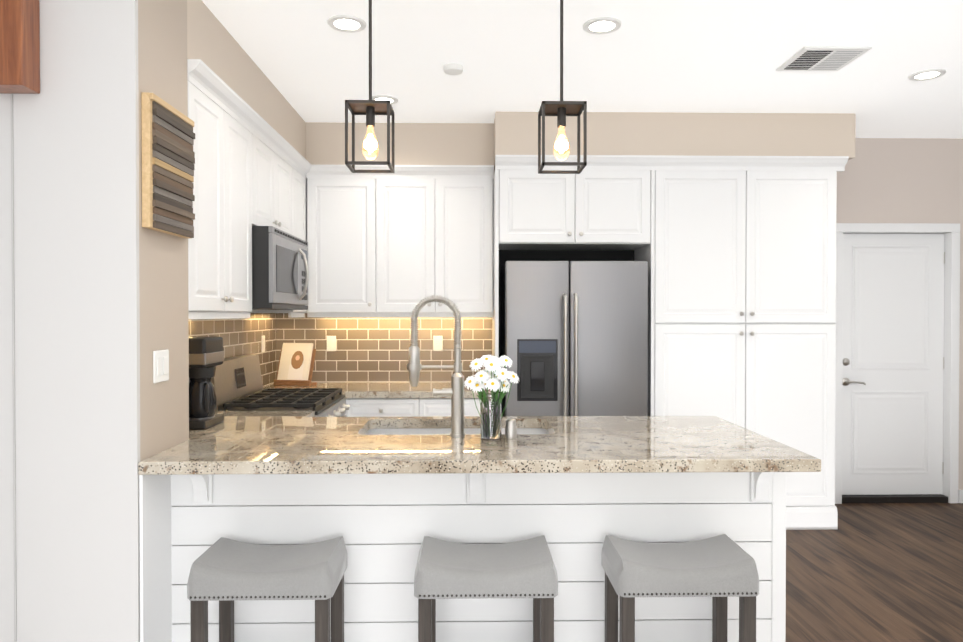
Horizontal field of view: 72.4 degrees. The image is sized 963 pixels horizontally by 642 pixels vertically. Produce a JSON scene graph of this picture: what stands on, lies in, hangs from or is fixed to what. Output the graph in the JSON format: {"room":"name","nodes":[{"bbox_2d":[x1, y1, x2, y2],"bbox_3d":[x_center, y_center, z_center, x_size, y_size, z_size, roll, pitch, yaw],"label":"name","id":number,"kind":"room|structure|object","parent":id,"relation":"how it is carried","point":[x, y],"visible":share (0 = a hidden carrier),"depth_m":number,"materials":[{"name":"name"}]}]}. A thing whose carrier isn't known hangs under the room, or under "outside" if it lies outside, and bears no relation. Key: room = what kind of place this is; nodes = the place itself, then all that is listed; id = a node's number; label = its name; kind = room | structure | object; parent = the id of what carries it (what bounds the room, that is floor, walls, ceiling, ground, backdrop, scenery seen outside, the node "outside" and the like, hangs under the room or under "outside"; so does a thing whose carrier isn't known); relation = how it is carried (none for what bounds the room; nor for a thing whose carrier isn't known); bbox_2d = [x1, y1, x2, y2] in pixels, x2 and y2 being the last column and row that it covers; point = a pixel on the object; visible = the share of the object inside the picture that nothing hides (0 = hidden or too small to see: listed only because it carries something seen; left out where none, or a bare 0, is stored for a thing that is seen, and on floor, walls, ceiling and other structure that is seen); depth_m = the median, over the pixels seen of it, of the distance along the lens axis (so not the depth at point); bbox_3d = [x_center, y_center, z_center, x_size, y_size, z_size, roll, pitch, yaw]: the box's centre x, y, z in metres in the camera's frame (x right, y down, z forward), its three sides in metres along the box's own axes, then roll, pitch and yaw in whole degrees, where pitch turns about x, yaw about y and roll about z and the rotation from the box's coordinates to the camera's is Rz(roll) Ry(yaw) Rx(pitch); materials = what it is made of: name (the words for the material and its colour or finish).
{"room":"kitchen","nodes":[
{"label":"kitchen","id":0,"kind":"room"},
{"bbox_2d":[0,0,39,641],"bbox_3d":[-1.550,0.048,2.172,0.140,2.700,0.095,0,1,-1],"label":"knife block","id":1,"kind":"object","parent":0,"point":[19,46],"visible":1,"depth_m":2.16,"materials":[{"name":"wood"}]},
{"bbox_2d":[0,0,188,641],"bbox_3d":[-1.530,0.026,2.426,0.720,2.740,0.410,0,1,-1],"label":"wall","id":2,"kind":"structure","parent":0,"point":[76,267],"depth_m":2.23,"materials":[{"name":"grey paint"}]},
{"bbox_2d":[153,349,168,382],"bbox_3d":[-1.165,0.164,2.396,0.008,0.116,0.116,0,1,-1],"label":"switch plate","id":3,"kind":"object","parent":2,"relation":"attached to","point":[160,365],"visible":1,"depth_m":2.38,"materials":[{"name":"white plastic"}]},
{"bbox_2d":[141,92,194,237],"bbox_3d":[-1.147,-0.554,2.427,0.043,0.460,0.340,0,1,-1],"label":"artwork","id":4,"kind":"object","parent":2,"relation":"attached to","point":[168,162],"visible":1,"depth_m":2.36,"materials":[{"name":"brown wood"}]},
{"bbox_2d":[493,155,647,254],"bbox_3d":[0.607,-0.792,4.595,0.999,0.564,0.587,0,1,-1],"label":"upper cabinet","id":5,"kind":"object","parent":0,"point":[602,209],"depth_m":4.30,"materials":[{"name":"white wood"}]},
{"bbox_2d":[202,0,962,138],"bbox_3d":[1.691,-1.378,0.704,7.100,0.100,8.900,0,1,-1],"label":"ceiling","id":6,"kind":"structure","parent":0,"point":[703,56],"depth_m":3.37,"materials":[{"name":"white paint"}]},
{"bbox_2d":[187,0,298,151],"bbox_3d":[-1.345,-1.207,3.567,0.310,0.297,1.890,0,1,-1],"label":"soffit","id":7,"kind":"structure","parent":6,"relation":"attached to","point":[214,46],"depth_m":3.18,"materials":[{"name":"beige paint"}]},
{"bbox_2d":[327,14,366,32],"bbox_3d":[-0.610,-1.345,2.984,0.176,0.008,0.176,0,1,-1],"label":"recessed light","id":8,"kind":"object","parent":6,"relation":"in","point":[347,23],"visible":1,"depth_m":2.98,"materials":[{"name":"white plastic"}]},
{"bbox_2d":[345,0,394,172],"bbox_3d":[-0.429,-0.967,2.541,0.168,0.756,0.155,0,1,-1],"label":"pendant light","id":9,"kind":"object","parent":6,"relation":"hanging from","point":[370,108],"visible":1,"depth_m":2.53,"materials":[{"name":"brown metal"}]},
{"bbox_2d":[372,95,397,104],"bbox_3d":[-0.599,-1.356,4.044,0.176,0.008,0.176,0,1,-1],"label":"recessed light","id":10,"kind":"object","parent":6,"relation":"in","point":[393,100],"visible":0.69,"depth_m":4.00,"materials":[{"name":"white plastic"}]},
{"bbox_2d":[443,63,463,74],"bbox_3d":[-0.149,-1.337,3.502,0.110,0.034,0.110,0,1,-1],"label":"smoke detector","id":11,"kind":"object","parent":6,"relation":"attached to","point":[453,68],"visible":1,"depth_m":3.47,"materials":[{"name":"white plastic"}]},
{"bbox_2d":[538,0,586,173],"bbox_3d":[0.311,-0.967,2.554,0.168,0.756,0.155,0,1,-1],"label":"pendant light","id":12,"kind":"object","parent":6,"relation":"hanging from","point":[561,109],"visible":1,"depth_m":2.54,"materials":[{"name":"brown metal"}]},
{"bbox_2d":[299,112,855,171],"bbox_3d":[0.467,-1.217,4.587,3.970,0.297,0.595,0,1,-1],"label":"soffit","id":13,"kind":"structure","parent":6,"relation":"attached to","point":[511,133],"depth_m":4.31,"materials":[{"name":"beige paint"}]},
{"bbox_2d":[583,17,621,34],"bbox_3d":[0.550,-1.345,3.004,0.176,0.008,0.176,0,1,-1],"label":"recessed light","id":14,"kind":"object","parent":6,"relation":"in","point":[601,25],"visible":1,"depth_m":3.00,"materials":[{"name":"white plastic"}]},
{"bbox_2d":[776,46,871,71],"bbox_3d":[1.753,-1.347,3.391,0.340,0.013,0.310,0,1,-1],"label":"ceiling vent","id":15,"kind":"object","parent":6,"relation":"in","point":[823,58],"visible":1,"depth_m":3.36,"materials":[{"name":"white plastic"}]},
{"bbox_2d":[908,68,946,80],"bbox_3d":[2.449,-1.351,3.618,0.176,0.008,0.176,0,1,-1],"label":"recessed light","id":16,"kind":"object","parent":6,"relation":"in","point":[927,74],"visible":1,"depth_m":3.61,"materials":[{"name":"white plastic"}]},
{"bbox_2d":[785,503,962,641],"bbox_3d":[1.691,1.462,0.731,7.100,0.100,8.900,0,1,-1],"label":"floor","id":17,"kind":"structure","parent":0,"point":[878,572],"depth_m":3.57,"materials":[{"name":"brown wood"}]},
{"bbox_2d":[187,536,346,641],"bbox_3d":[-0.722,1.090,2.270,0.470,0.613,0.307,0,1,-1],"label":"stool","id":18,"kind":"object","parent":17,"relation":"on","point":[225,572],"visible":1,"depth_m":2.14,"materials":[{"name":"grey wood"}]},
{"bbox_2d":[211,355,349,416],"bbox_3d":[-1.144,0.799,3.805,0.694,1.164,0.754,0,1,-1],"label":"range","id":19,"kind":"object","parent":17,"relation":"on","point":[236,381],"visible":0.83,"depth_m":3.71,"materials":[{"name":"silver metal"}]},
{"bbox_2d":[138,295,820,641],"bbox_3d":[-0.154,0.643,2.747,2.639,1.498,0.990,0,1,-1],"label":"kitchen island","id":20,"kind":"object","parent":17,"relation":"on","point":[383,479],"visible":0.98,"depth_m":2.23,"materials":[{"name":"white wood"}]},
{"bbox_2d":[189,337,223,428],"bbox_3d":[-1.296,0.272,2.962,0.208,0.395,0.230,0,1,-1],"label":"coffee maker","id":21,"kind":"object","parent":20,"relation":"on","point":[206,356],"visible":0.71,"depth_m":2.91,"materials":[{"name":"black plastic"}]},
{"bbox_2d":[274,343,316,385],"bbox_3d":[-1.318,0.305,4.662,0.280,0.296,0.110,0,1,13],"label":"frame","id":22,"kind":"object","parent":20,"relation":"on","point":[296,364],"visible":1,"depth_m":4.64,"materials":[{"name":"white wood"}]},
{"bbox_2d":[407,295,464,437],"bbox_3d":[-0.186,0.182,2.698,0.239,0.580,0.062,0,1,-1],"label":"faucet","id":23,"kind":"object","parent":20,"relation":"on","point":[456,392],"depth_m":2.68,"materials":[{"name":"silver metal"}]},
{"bbox_2d":[365,428,548,434],"bbox_3d":[-0.109,0.580,2.946,0.876,0.318,0.446,0,1,-1],"label":"sink","id":24,"kind":"object","parent":20,"relation":"in","point":[368,431],"depth_m":3.15,"materials":[{"name":"metal"}]},
{"bbox_2d":[138,382,820,474],"bbox_3d":[-0.170,0.487,3.564,2.640,0.045,2.630,0,1,-1],"label":"countertop","id":25,"kind":"structure","parent":20,"relation":"on","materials":[{"name":"stone"}]},
{"bbox_2d":[464,355,518,439],"bbox_3d":[0.040,0.304,2.666,0.226,0.336,0.152,0,1,-1],"label":"vase","id":26,"kind":"object","parent":20,"relation":"on","point":[492,380],"visible":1,"depth_m":2.62,"materials":[{"name":"clear glass"}]},
{"bbox_2d":[505,418,516,438],"bbox_3d":[0.119,0.434,2.666,0.047,0.076,0.047,0,1,-1],"label":"soap pump","id":27,"kind":"object","parent":20,"relation":"on","point":[510,429],"visible":1,"depth_m":2.65,"materials":[{"name":"silver metal"}]},
{"bbox_2d":[414,535,557,641],"bbox_3d":[0.013,1.090,2.283,0.470,0.613,0.307,0,1,-1],"label":"stool","id":28,"kind":"object","parent":17,"relation":"on","point":[444,569],"visible":1,"depth_m":2.15,"materials":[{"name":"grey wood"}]},
{"bbox_2d":[502,261,647,415],"bbox_3d":[0.610,0.493,4.456,0.916,1.764,0.584,0,1,-1],"label":"fridge","id":29,"kind":"object","parent":17,"relation":"on","point":[574,338],"visible":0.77,"depth_m":4.22,"materials":[{"name":"silver metal"}]},
{"bbox_2d":[601,534,758,641],"bbox_3d":[0.678,1.089,2.295,0.470,0.613,0.307,0,1,-1],"label":"stool","id":30,"kind":"object","parent":17,"relation":"on","point":[720,569],"visible":1,"depth_m":2.17,"materials":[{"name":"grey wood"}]},
{"bbox_2d":[628,155,839,529],"bbox_3d":[1.722,0.149,4.620,1.231,2.448,0.595,0,1,-1],"label":"tall cabinet","id":31,"kind":"object","parent":17,"relation":"on","point":[737,254],"depth_m":4.33,"materials":[{"name":"white wood"}]},
{"bbox_2d":[836,138,962,489],"bbox_3d":[1.615,0.001,4.977,7.100,2.740,0.120,0,1,-1],"label":"wall","id":32,"kind":"structure","parent":0,"point":[899,180],"depth_m":4.93,"materials":[{"name":"beige paint"}]},
{"bbox_2d":[307,163,378,314],"bbox_3d":[-0.971,-0.561,4.695,0.478,1.010,0.319,0,1,-1],"label":"upper cabinet","id":33,"kind":"object","parent":32,"relation":"attached to","point":[343,205],"depth_m":4.54,"materials":[{"name":"white wood"}]},
{"bbox_2d":[379,165,493,314],"bbox_3d":[-0.326,-0.561,4.706,0.812,1.010,0.319,0,1,-1],"label":"upper cabinet","id":34,"kind":"object","parent":32,"relation":"attached to","point":[402,240],"depth_m":4.55,"materials":[{"name":"white wood"}]},
{"bbox_2d":[835,223,959,503],"bbox_3d":[3.109,0.320,4.992,0.951,2.102,0.128,0,1,-1],"label":"door","id":35,"kind":"structure","parent":32,"relation":"attached to","point":[893,364],"depth_m":4.99,"materials":[{"name":"white wood"}]},
{"bbox_2d":[958,490,962,502],"bbox_3d":[3.651,1.321,4.958,2.630,0.100,0.013,0,1,-1],"label":"baseboard","id":36,"kind":"structure","parent":32,"relation":"attached to","point":[960,496],"depth_m":4.95,"materials":[{"name":"white wood"}]},
{"bbox_3d":[-1.708,0.013,3.743,0.410,2.740,2.230,0,1,-1],"label":"wall","id":37,"kind":"structure","parent":0,"visible":0},
{"bbox_2d":[187,59,254,314],"bbox_3d":[-1.330,-0.545,3.020,0.300,1.010,0.777,0,1,-1],"label":"upper cabinet","id":38,"kind":"object","parent":37,"relation":"attached to","point":[220,249],"depth_m":2.96,"materials":[{"name":"white wood"}]},
{"bbox_2d":[188,313,277,386],"bbox_3d":[-1.500,0.223,3.748,0.008,0.580,2.230,0,1,-1],"label":"backsplash","id":39,"kind":"structure","parent":37,"relation":"attached to","point":[241,336],"depth_m":4.25,"materials":[{"name":"tile"}]},
{"bbox_2d":[261,335,264,351],"bbox_3d":[-1.505,0.157,4.543,0.008,0.114,0.070,0,1,-1],"label":"electrical outlet","id":40,"kind":"object","parent":39,"relation":"attached to","point":[263,343],"visible":1,"depth_m":4.53,"materials":[{"name":"white plastic"}]},
{"bbox_2d":[255,115,294,235],"bbox_3d":[-1.344,-0.780,3.796,0.300,0.555,0.780,0,1,-1],"label":"upper cabinet","id":41,"kind":"object","parent":37,"relation":"attached to","point":[274,161],"depth_m":3.76,"materials":[{"name":"white wood"}]},
{"bbox_2d":[252,226,308,309],"bbox_3d":[-1.263,-0.283,3.803,0.461,0.430,0.764,0,1,-1],"label":"microwave","id":42,"kind":"object","parent":41,"relation":"attached to","point":[280,274],"visible":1,"depth_m":3.53,"materials":[{"name":"silver metal"}]},
{"bbox_2d":[255,155,306,314],"bbox_3d":[-1.354,-0.558,4.358,0.300,1.010,0.340,0,1,-1],"label":"upper cabinet","id":43,"kind":"object","parent":37,"relation":"attached to","point":[300,167],"depth_m":4.36,"materials":[{"name":"white wood"}]},
{"bbox_2d":[276,313,491,381],"bbox_3d":[-0.707,0.212,4.874,1.573,0.580,0.008,0,1,-1],"label":"backsplash","id":44,"kind":"structure","parent":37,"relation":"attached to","point":[372,349],"depth_m":4.87,"materials":[{"name":"tile"}]},
{"bbox_2d":[327,336,335,350],"bbox_3d":[-1.108,0.166,4.857,0.070,0.114,0.008,0,1,-1],"label":"electrical outlet","id":45,"kind":"object","parent":44,"relation":"attached to","point":[331,343],"visible":1,"depth_m":4.86,"materials":[{"name":"white plastic"}]},
{"bbox_2d":[433,336,442,350],"bbox_3d":[-0.323,0.166,4.871,0.070,0.114,0.008,0,1,-1],"label":"electrical outlet","id":46,"kind":"object","parent":44,"relation":"attached to","point":[437,343],"visible":1,"depth_m":4.87,"materials":[{"name":"white plastic"}]}
]}

